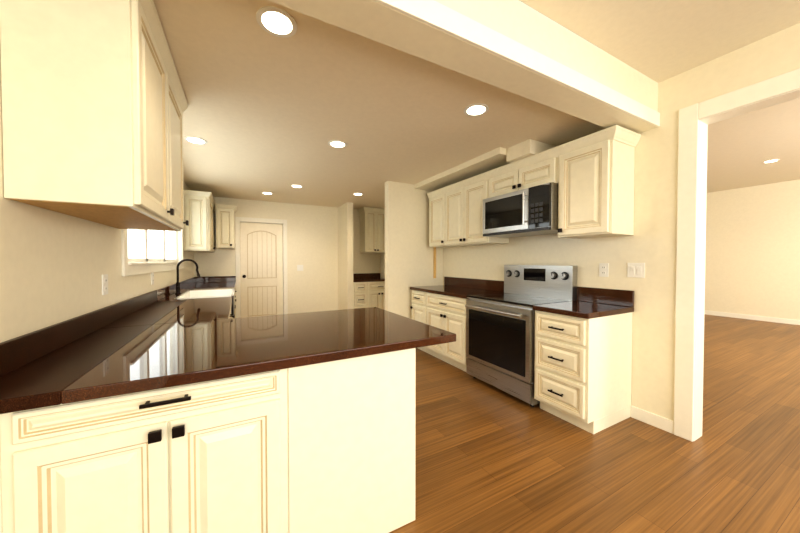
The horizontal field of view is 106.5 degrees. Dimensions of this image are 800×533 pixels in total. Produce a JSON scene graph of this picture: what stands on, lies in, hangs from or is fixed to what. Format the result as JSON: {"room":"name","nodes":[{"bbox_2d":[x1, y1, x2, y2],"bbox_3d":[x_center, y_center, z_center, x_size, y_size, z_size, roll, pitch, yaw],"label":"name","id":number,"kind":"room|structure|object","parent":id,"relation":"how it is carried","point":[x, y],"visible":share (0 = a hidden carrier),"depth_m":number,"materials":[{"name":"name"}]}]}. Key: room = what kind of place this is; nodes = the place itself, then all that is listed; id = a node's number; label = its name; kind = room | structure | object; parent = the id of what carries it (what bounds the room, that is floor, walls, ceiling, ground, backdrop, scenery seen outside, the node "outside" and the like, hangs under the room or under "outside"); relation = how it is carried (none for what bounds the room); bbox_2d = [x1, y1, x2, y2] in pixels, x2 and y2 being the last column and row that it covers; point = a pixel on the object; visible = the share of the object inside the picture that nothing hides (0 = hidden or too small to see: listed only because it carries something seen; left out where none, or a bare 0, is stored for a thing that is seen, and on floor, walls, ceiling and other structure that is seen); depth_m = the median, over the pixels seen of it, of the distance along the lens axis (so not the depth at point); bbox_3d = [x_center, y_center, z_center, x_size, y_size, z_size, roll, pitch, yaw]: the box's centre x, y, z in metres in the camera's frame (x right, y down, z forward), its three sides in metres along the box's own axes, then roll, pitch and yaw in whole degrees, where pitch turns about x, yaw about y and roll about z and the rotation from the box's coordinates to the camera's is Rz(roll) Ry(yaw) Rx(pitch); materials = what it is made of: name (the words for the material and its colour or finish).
{"room":"kitchen","nodes":[
{"label":"kitchen","id":0,"kind":"room"},
{"bbox_2d":[0,43,193,342],"bbox_3d":[-1.661,-0.332,1.440,0.140,3.200,8.790,-1,1,-28],"label":"wall","id":1,"kind":"structure","parent":0,"point":[55,266],"depth_m":1.30,"materials":[{"name":"beige paint"}]},
{"bbox_2d":[0,0,188,230],"bbox_3d":[-1.446,-0.711,1.593,0.387,0.934,1.200,-1,1,-28],"label":"upper cabinet","id":2,"kind":"object","parent":1,"relation":"attached to","point":[94,104],"visible":1,"depth_m":1.13,"materials":[{"name":"white paint"}]},
{"bbox_2d":[102,274,107,294],"bbox_3d":[-1.753,0.107,1.778,0.008,0.120,0.075,-1,1,-28],"label":"electrical outlet","id":3,"kind":"object","parent":1,"relation":"attached to","point":[104,284],"visible":1,"depth_m":1.76,"materials":[{"name":"white plastic"}]},
{"bbox_2d":[151,272,153,284],"bbox_3d":[-2.268,0.105,2.739,0.008,0.120,0.075,-1,1,-28],"label":"electrical outlet","id":4,"kind":"object","parent":1,"relation":"attached to","point":[152,278],"visible":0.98,"depth_m":2.73,"materials":[{"name":"white plastic"}]},
{"bbox_2d":[121,229,183,275],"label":"window","id":5,"kind":"structure","parent":1,"relation":"in","point":[131,268],"depth_m":2.79,"materials":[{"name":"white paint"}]},
{"bbox_2d":[184,190,215,252],"bbox_3d":[-3.194,-0.672,4.817,0.347,0.865,1.093,-1,1,-28],"label":"upper cabinet","id":6,"kind":"object","parent":1,"relation":"attached to","point":[199,216],"visible":0.96,"depth_m":4.37,"materials":[{"name":"white paint"}]},
{"bbox_2d":[194,197,379,317],"bbox_3d":[-2.005,-0.415,6.161,3.712,3.200,0.140,-1,1,-28],"label":"wall","id":7,"kind":"structure","parent":0,"point":[312,242],"depth_m":6.13,"materials":[{"name":"beige paint"}]},
{"bbox_2d":[215,203,236,248],"bbox_3d":[-3.066,-0.695,5.292,0.317,0.755,0.377,-1,1,-28],"label":"upper cabinet","id":8,"kind":"object","parent":7,"relation":"attached to","point":[225,238],"visible":1,"depth_m":5.14,"materials":[{"name":"white paint"}]},
{"bbox_2d":[240,222,282,317],"bbox_3d":[-2.657,0.174,5.767,0.744,2.020,0.104,-1,1,-28],"label":"door","id":9,"kind":"structure","parent":7,"relation":"in","point":[261,259],"depth_m":5.78,"materials":[{"name":"paint"}]},
{"bbox_2d":[235,217,287,317],"bbox_3d":[-2.676,0.134,5.801,0.904,2.115,0.157,-1,1,-28],"label":"door frame","id":10,"kind":"structure","parent":7,"relation":"attached to","point":[238,220],"depth_m":5.65,"materials":[{"name":"white paint"}]},
{"bbox_2d":[297,265,302,270],"bbox_3d":[-2.028,0.027,6.071,0.120,0.120,0.009,-1,1,-28],"label":"light switch","id":11,"kind":"object","parent":7,"relation":"attached to","point":[299,267],"visible":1,"depth_m":6.07,"materials":[{"name":"white plastic"}]},
{"bbox_2d":[358,207,384,252],"bbox_3d":[-0.611,-0.783,6.605,0.545,0.965,0.377,-1,1,-28],"label":"upper cabinet","id":12,"kind":"object","parent":7,"relation":"attached to","point":[372,230],"visible":0.94,"depth_m":6.47,"materials":[{"name":"white paint"}]},
{"bbox_2d":[338,202,352,309],"bbox_3d":[-1.132,-0.040,6.187,0.120,2.450,0.650,-1,1,-28],"label":"wall","id":13,"kind":"structure","parent":0,"point":[345,255],"depth_m":5.98,"materials":[{"name":"beige paint"}]},
{"bbox_2d":[153,0,605,208],"bbox_3d":[-0.853,-1.274,3.847,3.572,0.100,5.000,-1,1,-28],"label":"ceiling","id":14,"kind":"structure","parent":0,"point":[264,111],"depth_m":2.34,"materials":[{"name":"paint"}]},
{"bbox_2d":[184,136,206,143],"bbox_3d":[-1.949,-1.203,2.853,0.184,0.007,0.184,-1,1,-28],"label":"recessed light","id":15,"kind":"object","parent":14,"relation":"in","point":[194,140],"visible":1,"depth_m":2.84,"materials":[{"name":"white plastic"}]},
{"bbox_2d":[256,6,296,37],"bbox_3d":[-0.595,-1.178,1.446,0.184,0.007,0.184,-1,1,-28],"label":"recessed light","id":16,"kind":"object","parent":14,"relation":"in","point":[275,21],"visible":1,"depth_m":1.43,"materials":[{"name":"white plastic"}]},
{"bbox_2d":[290,184,302,187],"bbox_3d":[-1.586,-1.233,4.589,0.184,0.007,0.184,-1,1,-28],"label":"recessed light","id":17,"kind":"object","parent":14,"relation":"in","point":[297,186],"visible":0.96,"depth_m":4.59,"materials":[{"name":"white plastic"}]},
{"bbox_2d":[328,140,346,147],"bbox_3d":[-0.614,-1.205,2.944,0.184,0.007,0.184,-1,1,-28],"label":"recessed light","id":18,"kind":"object","parent":14,"relation":"in","point":[337,144],"visible":1,"depth_m":2.94,"materials":[{"name":"white plastic"}]},
{"bbox_2d":[415,147,509,190],"bbox_3d":[0.849,-1.193,3.889,0.532,0.065,1.675,-1,1,-28],"label":"ceiling bulkhead","id":19,"kind":"object","parent":14,"relation":"attached to","point":[490,160],"visible":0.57,"depth_m":3.63,"materials":[{"name":"beige paint"}]},
{"bbox_2d":[464,103,488,115],"bbox_3d":[0.581,-1.193,2.279,0.184,0.007,0.184,-1,1,-28],"label":"recessed light","id":20,"kind":"object","parent":14,"relation":"in","point":[477,109],"visible":1,"depth_m":2.27,"materials":[{"name":"white plastic"}]},
{"bbox_2d":[385,181,442,318],"bbox_3d":[0.231,-0.012,4.597,0.972,2.450,0.120,-1,1,-28],"label":"wall","id":21,"kind":"structure","parent":0,"point":[409,257],"depth_m":4.45,"materials":[{"name":"beige paint"}]},
{"bbox_2d":[434,247,435,277],"bbox_3d":[0.545,-0.063,4.665,0.025,0.490,0.035,-1,1,-28],"label":"trim","id":22,"kind":"structure","parent":21,"relation":"attached to","point":[434,262],"depth_m":4.65,"materials":[{"name":"brown wood"}]},
{"bbox_2d":[380,23,799,420],"bbox_3d":[1.611,-0.363,3.192,0.140,3.200,8.790,-1,1,-28],"label":"wall","id":23,"kind":"structure","parent":0,"point":[651,243],"depth_m":2.34,"materials":[{"name":"beige paint"}]},
{"bbox_2d":[428,193,446,247],"bbox_3d":[0.678,-0.665,4.408,0.347,0.747,0.414,-1,1,-28],"label":"upper cabinet","id":24,"kind":"object","parent":23,"relation":"attached to","point":[436,199],"depth_m":4.34,"materials":[{"name":"white paint"}]},
{"bbox_2d":[268,0,659,132],"bbox_3d":[0.378,-1.234,1.548,3.572,0.340,0.215,-1,1,-28],"label":"header","id":25,"kind":"object","parent":23,"relation":"attached to","point":[519,48],"visible":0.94,"depth_m":1.59,"materials":[{"name":"beige paint"}]},
{"bbox_2d":[443,177,508,247],"bbox_3d":[0.968,-0.656,3.867,0.347,0.747,0.813,-1,1,-28],"label":"upper cabinet","id":26,"kind":"object","parent":23,"relation":"attached to","point":[462,205],"depth_m":3.76,"materials":[{"name":"white paint"}]},
{"bbox_2d":[487,165,514,197],"bbox_3d":[1.259,-0.892,3.318,0.347,0.255,0.423,-1,1,-28],"label":"upper cabinet","id":27,"kind":"object","parent":23,"relation":"attached to","point":[503,182],"depth_m":3.24,"materials":[{"name":"white paint"}]},
{"bbox_2d":[507,139,555,162],"bbox_3d":[1.353,-1.142,3.045,0.438,0.133,0.280,-1,1,-28],"label":"enclosure","id":28,"kind":"object","parent":23,"relation":"attached to","point":[524,149],"visible":0.57,"depth_m":2.90,"materials":[{"name":"beige paint"}]},
{"bbox_2d":[515,153,558,190],"bbox_3d":[1.459,-0.886,2.946,0.347,0.255,0.422,-1,1,-28],"label":"upper cabinet","id":29,"kind":"object","parent":23,"relation":"attached to","point":[543,170],"depth_m":2.85,"materials":[{"name":"white paint"}]},
{"bbox_2d":[483,182,557,237],"bbox_3d":[1.300,-0.546,3.107,0.483,0.420,0.836,-1,1,-28],"label":"microwave","id":30,"kind":"object","parent":29,"relation":"attached to","point":[531,211],"visible":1,"depth_m":2.92,"materials":[{"name":"silver metal"}]},
{"bbox_2d":[558,133,638,238],"bbox_3d":[1.664,-0.633,2.567,0.347,0.747,0.448,-1,1,-28],"label":"upper cabinet","id":31,"kind":"object","parent":23,"relation":"attached to","point":[592,175],"depth_m":2.41,"materials":[{"name":"white paint"}]},
{"bbox_2d":[599,263,608,276],"bbox_3d":[1.815,0.032,2.661,0.008,0.120,0.075,-1,1,-28],"label":"electrical outlet","id":32,"kind":"object","parent":23,"relation":"attached to","point":[603,269],"visible":1,"depth_m":2.66,"materials":[{"name":"white plastic"}]},
{"bbox_2d":[627,263,644,277],"bbox_3d":[1.930,0.030,2.445,0.009,0.120,0.120,-1,1,-28],"label":"light switch","id":33,"kind":"object","parent":23,"relation":"attached to","point":[636,270],"visible":1,"depth_m":2.44,"materials":[{"name":"white plastic"}]},
{"bbox_2d":[631,406,673,433],"bbox_3d":[1.986,1.205,2.358,0.013,0.095,0.278,-1,1,-28],"label":"baseboard","id":34,"kind":"structure","parent":23,"relation":"attached to","point":[657,421],"depth_m":2.34,"materials":[{"name":"white paint"}]},
{"bbox_2d":[674,68,799,441],"bbox_3d":[2.618,0.068,1.319,0.178,2.405,2.115,-1,1,-28],"label":"trim","id":35,"kind":"structure","parent":23,"relation":"attached to","point":[696,120],"depth_m":2.14,"materials":[{"name":"white paint"}]},
{"bbox_2d":[389,314,799,532],"bbox_3d":[3.117,1.253,4.026,10.980,0.060,8.790,-1,1,-28],"label":"floor","id":36,"kind":"structure","parent":0,"point":[489,458],"depth_m":1.96,"materials":[{"name":"brown wood"}]},
{"bbox_2d":[0,368,291,532],"bbox_3d":[-1.056,0.831,1.409,0.874,0.876,0.970,-1,1,-28],"label":"base cabinet","id":37,"kind":"object","parent":36,"relation":"on","point":[213,456],"depth_m":0.99,"materials":[{"name":"white paint"}]},
{"bbox_2d":[229,291,236,318],"bbox_3d":[-2.351,0.793,3.591,0.652,0.875,4.096,-1,1,-28],"label":"base cabinet","id":38,"kind":"object","parent":36,"relation":"on","point":[233,316],"visible":0.15,"depth_m":3.58,"materials":[{"name":"white paint"}]},
{"bbox_2d":[0,276,235,413],"bbox_3d":[-2.123,0.290,3.142,0.638,0.145,5.088,-1,1,-28],"label":"countertop","id":39,"kind":"structure","parent":38,"relation":"on","point":[160,338],"depth_m":1.21,"materials":[{"name":"brown stone"}]},
{"bbox_2d":[175,259,199,293],"bbox_3d":[-2.493,0.112,3.502,0.249,0.405,0.101,-1,1,-28],"label":"gooseneck faucet","id":40,"kind":"object","parent":39,"relation":"on","point":[178,282],"visible":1,"depth_m":3.48,"materials":[{"name":"black metal"}]},
{"bbox_2d":[174,289,234,315],"bbox_3d":[-2.236,0.418,3.499,0.518,0.218,0.900,-1,1,-28],"label":"farmhouse sink","id":41,"kind":"object","parent":39,"relation":"in","point":[208,293],"visible":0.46,"depth_m":3.80,"materials":[{"name":"white ceramic"}]},
{"bbox_2d":[292,348,415,532],"bbox_3d":[-0.407,0.825,1.757,0.598,0.876,0.970,-1,1,-28],"label":"base cabinet","id":42,"kind":"object","parent":36,"relation":"on","point":[326,447],"depth_m":1.33,"materials":[{"name":"white paint"}]},
{"bbox_2d":[220,307,455,378],"bbox_3d":[-0.410,0.366,1.766,1.038,0.040,1.044,-1,1,-28],"label":"countertop","id":43,"kind":"structure","parent":42,"relation":"on","point":[257,344],"depth_m":1.48,"materials":[{"name":"brown stone"}]},
{"bbox_2d":[353,281,384,309],"bbox_3d":[-0.685,0.744,6.425,0.870,0.875,0.672,-1,1,-28],"label":"base cabinet","id":44,"kind":"object","parent":36,"relation":"on","point":[368,294],"visible":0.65,"depth_m":6.11,"materials":[{"name":"white paint"}]},
{"bbox_2d":[353,273,384,281],"bbox_3d":[-0.697,0.232,6.426,0.882,0.145,0.643,-1,1,-28],"label":"countertop","id":45,"kind":"structure","parent":44,"relation":"on","point":[366,277],"depth_m":6.60,"materials":[{"name":"brown stone"}]},
{"bbox_2d":[410,290,467,371],"bbox_3d":[0.717,0.785,4.017,0.672,0.875,1.246,-1,1,-28],"label":"base cabinet","id":46,"kind":"object","parent":36,"relation":"on","point":[445,312],"visible":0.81,"depth_m":3.70,"materials":[{"name":"white paint"}]},
{"bbox_2d":[410,277,633,318],"bbox_3d":[1.036,0.270,3.438,0.648,0.175,2.572,-1,1,-28],"label":"countertop","id":47,"kind":"structure","parent":46,"relation":"on","point":[590,303],"depth_m":2.67,"materials":[{"name":"brown stone"}]},
{"bbox_2d":[465,265,576,406],"bbox_3d":[1.188,0.614,3.078,0.726,1.250,0.834,-1,1,-28],"label":"range","id":48,"kind":"object","parent":36,"relation":"on","point":[500,337],"visible":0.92,"depth_m":2.93,"materials":[{"name":"silver metal"}]},
{"bbox_2d":[534,310,631,433],"bbox_3d":[1.519,0.812,2.519,0.672,0.875,0.456,-1,1,-28],"label":"drawers","id":49,"kind":"object","parent":36,"relation":"on","point":[583,373],"visible":0.96,"depth_m":2.33,"materials":[{"name":"white paint"}]},
{"bbox_2d":[520,0,799,82],"bbox_3d":[1.236,-1.426,-0.057,3.852,0.100,3.450,-1,1,-28],"label":"ceiling","id":50,"kind":"structure","parent":0,"point":[658,41],"depth_m":1.75,"materials":[{"name":"paint"}]},
{"bbox_2d":[705,179,799,319],"bbox_3d":[8.539,-0.400,5.353,0.140,3.200,9.140,-1,1,-28],"label":"wall","id":51,"kind":"structure","parent":0,"point":[752,260],"depth_m":6.56,"materials":[{"name":"beige paint"}]},
{"bbox_2d":[704,310,799,324],"bbox_3d":[8.533,1.152,5.229,0.013,0.100,8.600,-1,1,-28],"label":"baseboard","id":52,"kind":"structure","parent":51,"relation":"attached to","point":[743,316],"depth_m":6.59,"materials":[{"name":"white paint"}]},
{"bbox_2d":[707,98,799,192],"bbox_3d":[5.459,-1.769,3.532,6.988,0.100,8.600,-1,1,-28],"label":"ceiling","id":53,"kind":"structure","parent":0,"point":[741,148],"depth_m":4.39,"materials":[{"name":"paint"}]},
{"bbox_2d":[762,159,779,162],"bbox_3d":[6.130,-1.739,4.936,0.184,0.007,0.184,-1,1,-28],"label":"recessed light","id":54,"kind":"object","parent":53,"relation":"in","point":[773,160],"visible":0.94,"depth_m":4.94,"materials":[{"name":"white plastic"}]}
]}

